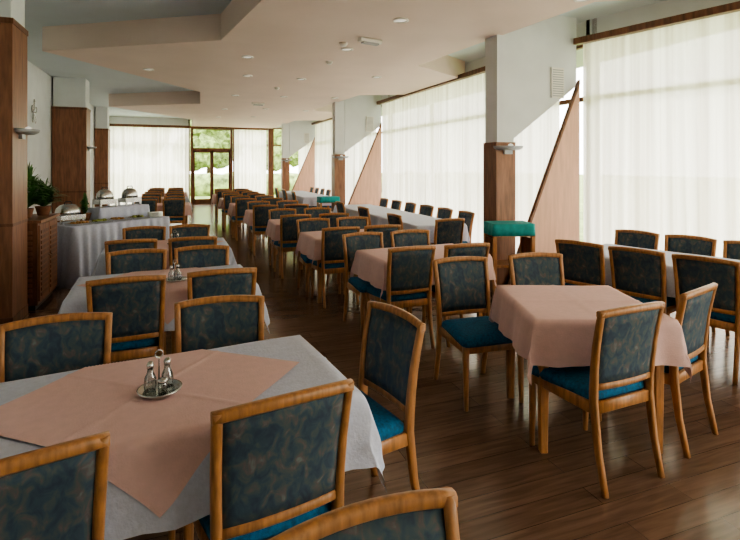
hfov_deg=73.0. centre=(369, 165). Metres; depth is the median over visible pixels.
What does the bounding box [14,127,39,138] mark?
wall sconce
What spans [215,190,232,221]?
dining chair
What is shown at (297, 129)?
wall pier
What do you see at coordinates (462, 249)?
dining chair
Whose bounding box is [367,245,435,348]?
dining chair
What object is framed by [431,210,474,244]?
dining chair
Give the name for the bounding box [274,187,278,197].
dining chair
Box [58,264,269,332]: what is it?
dining table
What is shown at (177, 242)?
dining chair
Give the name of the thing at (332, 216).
dining chair
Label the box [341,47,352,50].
recessed light
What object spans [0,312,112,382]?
dining chair
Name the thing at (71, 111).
column
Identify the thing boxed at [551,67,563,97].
ventilation grille
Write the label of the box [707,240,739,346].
dining chair
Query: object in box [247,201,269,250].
dining chair
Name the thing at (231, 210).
dining table
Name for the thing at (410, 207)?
dining chair
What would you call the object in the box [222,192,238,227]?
dining chair
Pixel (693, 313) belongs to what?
dining chair
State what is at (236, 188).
dining chair
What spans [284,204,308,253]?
dining chair
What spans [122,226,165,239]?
dining chair
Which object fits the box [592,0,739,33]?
window
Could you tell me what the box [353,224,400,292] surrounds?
dining chair
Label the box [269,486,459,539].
dining chair
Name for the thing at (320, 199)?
stand
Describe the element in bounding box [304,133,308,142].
ventilation grille
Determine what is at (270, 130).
pillar
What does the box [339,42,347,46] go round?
smoke detector
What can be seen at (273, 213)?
dining chair
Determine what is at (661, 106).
sheer curtain
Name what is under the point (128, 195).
chafing dish
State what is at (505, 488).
floor
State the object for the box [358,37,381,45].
emergency light
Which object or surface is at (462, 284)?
dining chair
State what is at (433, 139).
sheer curtain
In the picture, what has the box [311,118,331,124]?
trim
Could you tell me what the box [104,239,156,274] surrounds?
dining chair
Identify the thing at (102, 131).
column
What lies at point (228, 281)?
dining chair
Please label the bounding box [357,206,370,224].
dining chair
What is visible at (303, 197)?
dining table
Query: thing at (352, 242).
dining chair
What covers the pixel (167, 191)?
dining chair
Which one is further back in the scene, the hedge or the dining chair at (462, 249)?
the hedge
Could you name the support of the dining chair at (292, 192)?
on the floor
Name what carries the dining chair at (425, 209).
on the floor
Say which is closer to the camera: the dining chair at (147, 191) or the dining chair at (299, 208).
the dining chair at (299, 208)
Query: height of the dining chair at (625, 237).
0.910 m
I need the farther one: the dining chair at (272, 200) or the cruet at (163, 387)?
the dining chair at (272, 200)
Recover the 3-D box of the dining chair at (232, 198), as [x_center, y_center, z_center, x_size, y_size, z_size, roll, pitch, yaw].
[-2.938,1.145,11.467,0.470,0.910,0.556,0,0,-24]
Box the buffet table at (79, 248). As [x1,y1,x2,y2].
[56,204,169,288]
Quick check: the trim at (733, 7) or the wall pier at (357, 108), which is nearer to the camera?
the trim at (733, 7)
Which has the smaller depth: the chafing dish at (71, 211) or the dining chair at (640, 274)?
the dining chair at (640, 274)
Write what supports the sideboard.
on the floor
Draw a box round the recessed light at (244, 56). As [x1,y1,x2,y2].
[242,55,253,58]
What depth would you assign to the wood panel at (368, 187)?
13.11 m
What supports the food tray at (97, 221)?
on the buffet table at (79, 248)
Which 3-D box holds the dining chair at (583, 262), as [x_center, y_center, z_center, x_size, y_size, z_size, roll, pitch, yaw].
[2.112,1.145,4.786,0.556,0.910,0.470,0,0,-41]
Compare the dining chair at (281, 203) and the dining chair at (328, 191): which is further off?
the dining chair at (328, 191)
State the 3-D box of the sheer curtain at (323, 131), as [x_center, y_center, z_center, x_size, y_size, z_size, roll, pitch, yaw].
[-1.700,-0.282,18.504,0.078,2.665,2.206,0,0,-21]
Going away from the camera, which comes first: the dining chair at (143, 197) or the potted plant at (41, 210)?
the potted plant at (41, 210)
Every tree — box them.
[190,119,229,172]
[266,129,290,171]
[290,151,298,166]
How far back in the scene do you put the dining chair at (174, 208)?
10.72 m
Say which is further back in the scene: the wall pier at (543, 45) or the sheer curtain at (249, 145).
the sheer curtain at (249, 145)
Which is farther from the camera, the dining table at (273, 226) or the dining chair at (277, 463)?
the dining table at (273, 226)
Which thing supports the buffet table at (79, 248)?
on the floor
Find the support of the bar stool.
on the floor
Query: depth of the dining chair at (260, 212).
8.97 m
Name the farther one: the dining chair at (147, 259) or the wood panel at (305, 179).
the wood panel at (305, 179)
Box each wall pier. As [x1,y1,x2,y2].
[289,121,314,156]
[345,95,380,151]
[514,15,575,137]
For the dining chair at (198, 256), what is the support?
on the floor
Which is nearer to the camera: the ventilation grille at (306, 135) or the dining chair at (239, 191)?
the dining chair at (239, 191)
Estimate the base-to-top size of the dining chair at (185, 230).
0.910 m
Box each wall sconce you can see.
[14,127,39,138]
[333,155,348,159]
[493,144,522,153]
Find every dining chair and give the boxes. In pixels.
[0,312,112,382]
[0,431,109,539]
[86,275,165,361]
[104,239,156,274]
[107,248,166,362]
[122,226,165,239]
[134,199,156,211]
[141,196,158,202]
[142,193,160,202]
[144,191,161,196]
[148,189,163,196]
[163,198,184,224]
[164,195,184,198]
[166,193,183,195]
[167,191,183,192]
[168,189,183,190]
[168,236,216,331]
[168,295,263,539]
[169,224,209,237]
[171,245,228,353]
[183,378,353,539]
[187,267,256,299]
[214,189,229,217]
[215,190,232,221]
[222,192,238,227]
[222,194,241,229]
[230,195,249,237]
[231,198,256,240]
[234,188,248,191]
[236,190,251,193]
[242,191,258,226]
[246,193,265,226]
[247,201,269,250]
[250,204,277,255]
[255,195,273,235]
[260,198,282,239]
[268,208,295,264]
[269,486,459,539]
[273,214,310,278]
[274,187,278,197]
[276,200,297,207]
[282,189,287,199]
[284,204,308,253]
[291,191,311,207]
[296,218,340,296]
[304,207,330,268]
[310,226,359,308]
[311,189,330,206]
[319,213,348,226]
[335,201,345,212]
[336,216,368,292]
[342,232,403,336]
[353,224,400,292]
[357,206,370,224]
[359,301,425,489]
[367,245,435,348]
[379,198,388,207]
[387,213,431,244]
[390,229,449,319]
[391,200,401,209]
[404,202,416,212]
[419,204,433,216]
[422,243,489,346]
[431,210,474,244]
[432,256,523,411]
[434,218,464,244]
[436,207,452,218]
[508,252,564,285]
[529,301,664,498]
[555,239,611,286]
[599,283,718,458]
[608,246,675,314]
[614,229,659,249]
[664,234,716,332]
[671,254,739,384]
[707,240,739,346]
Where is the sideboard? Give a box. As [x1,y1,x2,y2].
[27,213,59,310]
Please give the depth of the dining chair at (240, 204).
10.74 m
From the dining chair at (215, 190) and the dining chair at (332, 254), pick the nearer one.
the dining chair at (332, 254)
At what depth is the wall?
10.50 m
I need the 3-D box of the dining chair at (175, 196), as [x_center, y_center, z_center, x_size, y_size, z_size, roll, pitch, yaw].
[-4.481,1.145,11.437,0.470,0.910,0.556,0,0,-19]
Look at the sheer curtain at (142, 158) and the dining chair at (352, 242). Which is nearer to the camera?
the dining chair at (352, 242)
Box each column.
[0,0,28,323]
[51,77,90,221]
[94,107,109,206]
[281,123,289,190]
[331,100,344,210]
[483,31,514,284]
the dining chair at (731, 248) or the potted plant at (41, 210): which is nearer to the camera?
the dining chair at (731, 248)
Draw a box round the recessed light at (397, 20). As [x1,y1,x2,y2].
[393,18,408,22]
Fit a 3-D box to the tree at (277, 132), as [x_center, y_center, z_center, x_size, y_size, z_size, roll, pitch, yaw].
[-9.161,-2.776,45.589,5.565,9.168,7.308,0,0,-21]
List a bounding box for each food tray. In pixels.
[64,220,93,225]
[89,218,113,223]
[108,217,132,221]
[127,215,149,219]
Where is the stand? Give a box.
[317,196,339,212]
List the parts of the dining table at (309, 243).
table frame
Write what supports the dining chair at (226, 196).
on the floor
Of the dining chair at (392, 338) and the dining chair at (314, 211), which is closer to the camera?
the dining chair at (392, 338)
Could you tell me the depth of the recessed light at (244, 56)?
7.51 m
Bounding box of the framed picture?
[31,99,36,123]
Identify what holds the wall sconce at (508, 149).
attached to the column at (498, 167)
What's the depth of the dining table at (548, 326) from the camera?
2.78 m
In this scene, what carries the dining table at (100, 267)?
on the floor
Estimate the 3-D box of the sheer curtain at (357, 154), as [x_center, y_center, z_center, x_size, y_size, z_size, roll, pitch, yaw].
[-0.281,0.133,14.769,0.078,2.196,2.624,0,0,-21]
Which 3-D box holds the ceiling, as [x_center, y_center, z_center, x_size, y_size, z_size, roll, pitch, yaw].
[-1.266,-1.900,9.949,10.500,0.500,25.900,0,0,-21]
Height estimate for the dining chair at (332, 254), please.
0.910 m
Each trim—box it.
[109,124,267,129]
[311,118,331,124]
[377,66,484,104]
[573,1,739,44]
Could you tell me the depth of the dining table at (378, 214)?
8.31 m
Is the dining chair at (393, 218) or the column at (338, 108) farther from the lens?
the column at (338, 108)
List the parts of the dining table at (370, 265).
table frame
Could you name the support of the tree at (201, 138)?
on the ground
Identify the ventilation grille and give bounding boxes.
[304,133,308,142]
[366,116,373,131]
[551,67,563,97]
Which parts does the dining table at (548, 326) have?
table frame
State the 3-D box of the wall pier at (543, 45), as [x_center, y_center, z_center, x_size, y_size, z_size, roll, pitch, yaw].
[2.275,-1.175,6.662,1.015,1.650,0.200,0,0,-21]
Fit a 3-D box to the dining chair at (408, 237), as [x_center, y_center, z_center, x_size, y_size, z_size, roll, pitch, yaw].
[0.510,1.145,5.193,0.470,0.910,0.556,0,0,-19]
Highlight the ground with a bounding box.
[190,174,583,240]
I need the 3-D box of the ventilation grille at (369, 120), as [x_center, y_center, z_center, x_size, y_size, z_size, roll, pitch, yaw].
[-0.004,-1.100,13.160,0.200,0.400,0.032,0,0,-21]
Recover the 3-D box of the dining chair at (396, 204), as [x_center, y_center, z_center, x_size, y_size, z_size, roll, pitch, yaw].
[0.321,1.145,10.063,0.556,0.910,0.470,0,0,-20]
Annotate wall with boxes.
[27,60,94,213]
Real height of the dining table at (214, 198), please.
0.764 m
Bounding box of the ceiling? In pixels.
[25,0,665,127]
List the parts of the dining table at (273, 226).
table frame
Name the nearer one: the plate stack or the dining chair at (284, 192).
the plate stack
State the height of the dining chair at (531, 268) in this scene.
0.910 m
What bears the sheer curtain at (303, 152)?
hanging from the ceiling
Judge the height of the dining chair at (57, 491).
0.910 m
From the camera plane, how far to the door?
21.33 m
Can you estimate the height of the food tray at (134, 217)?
0.050 m
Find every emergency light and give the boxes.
[252,102,264,105]
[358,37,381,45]
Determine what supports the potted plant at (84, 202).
on the buffet table at (79, 248)
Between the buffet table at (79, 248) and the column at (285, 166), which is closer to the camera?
the buffet table at (79, 248)
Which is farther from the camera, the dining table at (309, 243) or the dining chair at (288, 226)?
the dining chair at (288, 226)
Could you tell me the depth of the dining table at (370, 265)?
4.74 m
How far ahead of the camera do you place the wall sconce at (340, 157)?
12.74 m
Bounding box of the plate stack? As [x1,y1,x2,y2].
[147,211,162,216]
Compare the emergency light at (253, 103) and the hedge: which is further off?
the hedge
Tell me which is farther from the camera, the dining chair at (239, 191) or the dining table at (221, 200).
the dining chair at (239, 191)
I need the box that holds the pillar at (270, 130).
[268,128,273,194]
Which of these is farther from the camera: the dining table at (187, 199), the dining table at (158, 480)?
the dining table at (187, 199)
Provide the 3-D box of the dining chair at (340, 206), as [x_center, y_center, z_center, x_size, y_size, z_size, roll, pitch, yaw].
[-0.367,1.145,9.857,0.556,0.910,0.470,0,0,-22]
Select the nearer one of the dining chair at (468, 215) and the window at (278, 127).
the dining chair at (468, 215)
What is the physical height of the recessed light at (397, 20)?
0.018 m
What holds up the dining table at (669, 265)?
on the floor
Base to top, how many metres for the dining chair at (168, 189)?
0.910 m
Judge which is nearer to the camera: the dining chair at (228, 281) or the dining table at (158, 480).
the dining table at (158, 480)
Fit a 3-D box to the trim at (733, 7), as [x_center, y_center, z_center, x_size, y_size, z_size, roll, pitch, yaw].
[4.318,-1.660,4.529,0.101,0.080,5.344,0,0,-36]
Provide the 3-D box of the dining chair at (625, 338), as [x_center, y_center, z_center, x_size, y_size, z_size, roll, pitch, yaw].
[1.218,1.145,2.727,0.470,0.910,0.556,0,0,-24]
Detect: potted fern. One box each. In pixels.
[27,162,52,217]
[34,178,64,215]
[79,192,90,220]
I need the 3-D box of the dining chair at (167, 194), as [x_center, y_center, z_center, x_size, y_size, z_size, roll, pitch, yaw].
[-5.137,1.145,13.160,0.470,0.910,0.556,0,0,-23]
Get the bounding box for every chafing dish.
[55,201,85,224]
[92,187,116,207]
[118,186,141,205]
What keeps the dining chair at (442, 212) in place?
on the floor
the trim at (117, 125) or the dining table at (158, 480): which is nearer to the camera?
the dining table at (158, 480)
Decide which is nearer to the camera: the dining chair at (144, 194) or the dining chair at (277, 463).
the dining chair at (277, 463)
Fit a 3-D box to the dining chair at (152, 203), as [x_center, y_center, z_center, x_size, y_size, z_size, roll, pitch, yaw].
[-4.801,1.145,10.721,0.470,0.910,0.556,0,0,-21]
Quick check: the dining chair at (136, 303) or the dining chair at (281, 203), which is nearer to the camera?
the dining chair at (136, 303)
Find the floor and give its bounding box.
[22,203,739,539]
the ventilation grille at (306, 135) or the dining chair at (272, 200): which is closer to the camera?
the dining chair at (272, 200)
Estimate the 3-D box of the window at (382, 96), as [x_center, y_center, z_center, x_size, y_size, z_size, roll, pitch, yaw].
[-0.694,-0.200,16.638,0.080,3.600,7.000,0,0,-21]
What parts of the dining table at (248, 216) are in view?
table frame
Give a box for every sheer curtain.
[109,126,188,205]
[234,129,265,192]
[298,140,312,174]
[315,120,331,195]
[345,130,375,204]
[382,73,559,253]
[583,11,739,257]
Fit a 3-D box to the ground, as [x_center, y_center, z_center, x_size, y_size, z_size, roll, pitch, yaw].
[-3.080,1.850,36.270,140.000,0.100,150.000,0,0,-21]
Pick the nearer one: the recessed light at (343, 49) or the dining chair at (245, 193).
the recessed light at (343, 49)
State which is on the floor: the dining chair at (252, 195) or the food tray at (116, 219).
the dining chair at (252, 195)
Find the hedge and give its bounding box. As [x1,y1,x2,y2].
[190,173,297,195]
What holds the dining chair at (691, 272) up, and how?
on the floor
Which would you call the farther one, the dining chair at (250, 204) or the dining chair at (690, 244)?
the dining chair at (250, 204)
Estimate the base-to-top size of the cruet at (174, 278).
0.151 m
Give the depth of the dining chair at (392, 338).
2.32 m
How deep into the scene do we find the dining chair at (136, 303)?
3.17 m
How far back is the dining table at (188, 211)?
10.93 m
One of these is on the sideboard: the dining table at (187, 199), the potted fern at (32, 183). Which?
the potted fern at (32, 183)
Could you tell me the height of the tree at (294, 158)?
9.681 m
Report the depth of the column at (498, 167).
6.33 m
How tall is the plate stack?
0.076 m
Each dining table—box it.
[0,335,386,539]
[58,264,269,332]
[91,238,236,275]
[157,202,192,223]
[161,196,192,212]
[211,194,216,220]
[217,198,225,228]
[227,203,235,239]
[243,209,252,248]
[265,219,280,274]
[279,191,330,207]
[295,229,363,302]
[333,204,469,242]
[350,243,496,322]
[489,285,691,453]
[602,244,739,297]
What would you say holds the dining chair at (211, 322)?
on the floor
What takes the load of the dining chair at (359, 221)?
on the floor
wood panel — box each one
[292,137,314,192]
[348,123,381,205]
[505,80,579,284]
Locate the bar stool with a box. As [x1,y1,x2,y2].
[483,220,535,298]
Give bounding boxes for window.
[109,116,189,198]
[233,125,281,191]
[376,95,388,133]
[389,19,591,105]
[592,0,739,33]
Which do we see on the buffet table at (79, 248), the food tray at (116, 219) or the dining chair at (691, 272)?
the food tray at (116, 219)
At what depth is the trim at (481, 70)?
9.98 m
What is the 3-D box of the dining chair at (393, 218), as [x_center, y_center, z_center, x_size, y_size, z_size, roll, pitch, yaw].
[0.570,1.145,7.389,0.556,0.910,0.470,0,0,-22]
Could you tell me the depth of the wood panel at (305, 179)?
19.65 m
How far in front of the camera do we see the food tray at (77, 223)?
6.74 m
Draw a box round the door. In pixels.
[191,128,232,203]
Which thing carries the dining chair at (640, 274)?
on the floor
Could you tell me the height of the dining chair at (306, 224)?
0.910 m
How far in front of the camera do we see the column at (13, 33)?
4.95 m
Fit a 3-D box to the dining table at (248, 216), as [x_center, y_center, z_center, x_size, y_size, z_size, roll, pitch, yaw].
[-1.764,1.218,9.546,1.224,0.764,0.821,0,0,-21]
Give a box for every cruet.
[136,349,181,398]
[166,259,186,281]
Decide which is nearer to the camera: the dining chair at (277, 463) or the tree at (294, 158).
the dining chair at (277, 463)
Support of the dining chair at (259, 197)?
on the floor
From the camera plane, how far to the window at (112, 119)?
20.59 m
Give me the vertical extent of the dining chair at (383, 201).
0.910 m
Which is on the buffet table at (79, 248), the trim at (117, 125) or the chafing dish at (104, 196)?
the chafing dish at (104, 196)
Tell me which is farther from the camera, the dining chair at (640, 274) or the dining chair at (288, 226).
the dining chair at (288, 226)
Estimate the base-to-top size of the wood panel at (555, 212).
2.750 m
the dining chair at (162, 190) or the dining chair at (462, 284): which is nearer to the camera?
the dining chair at (462, 284)
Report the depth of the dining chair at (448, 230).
6.62 m

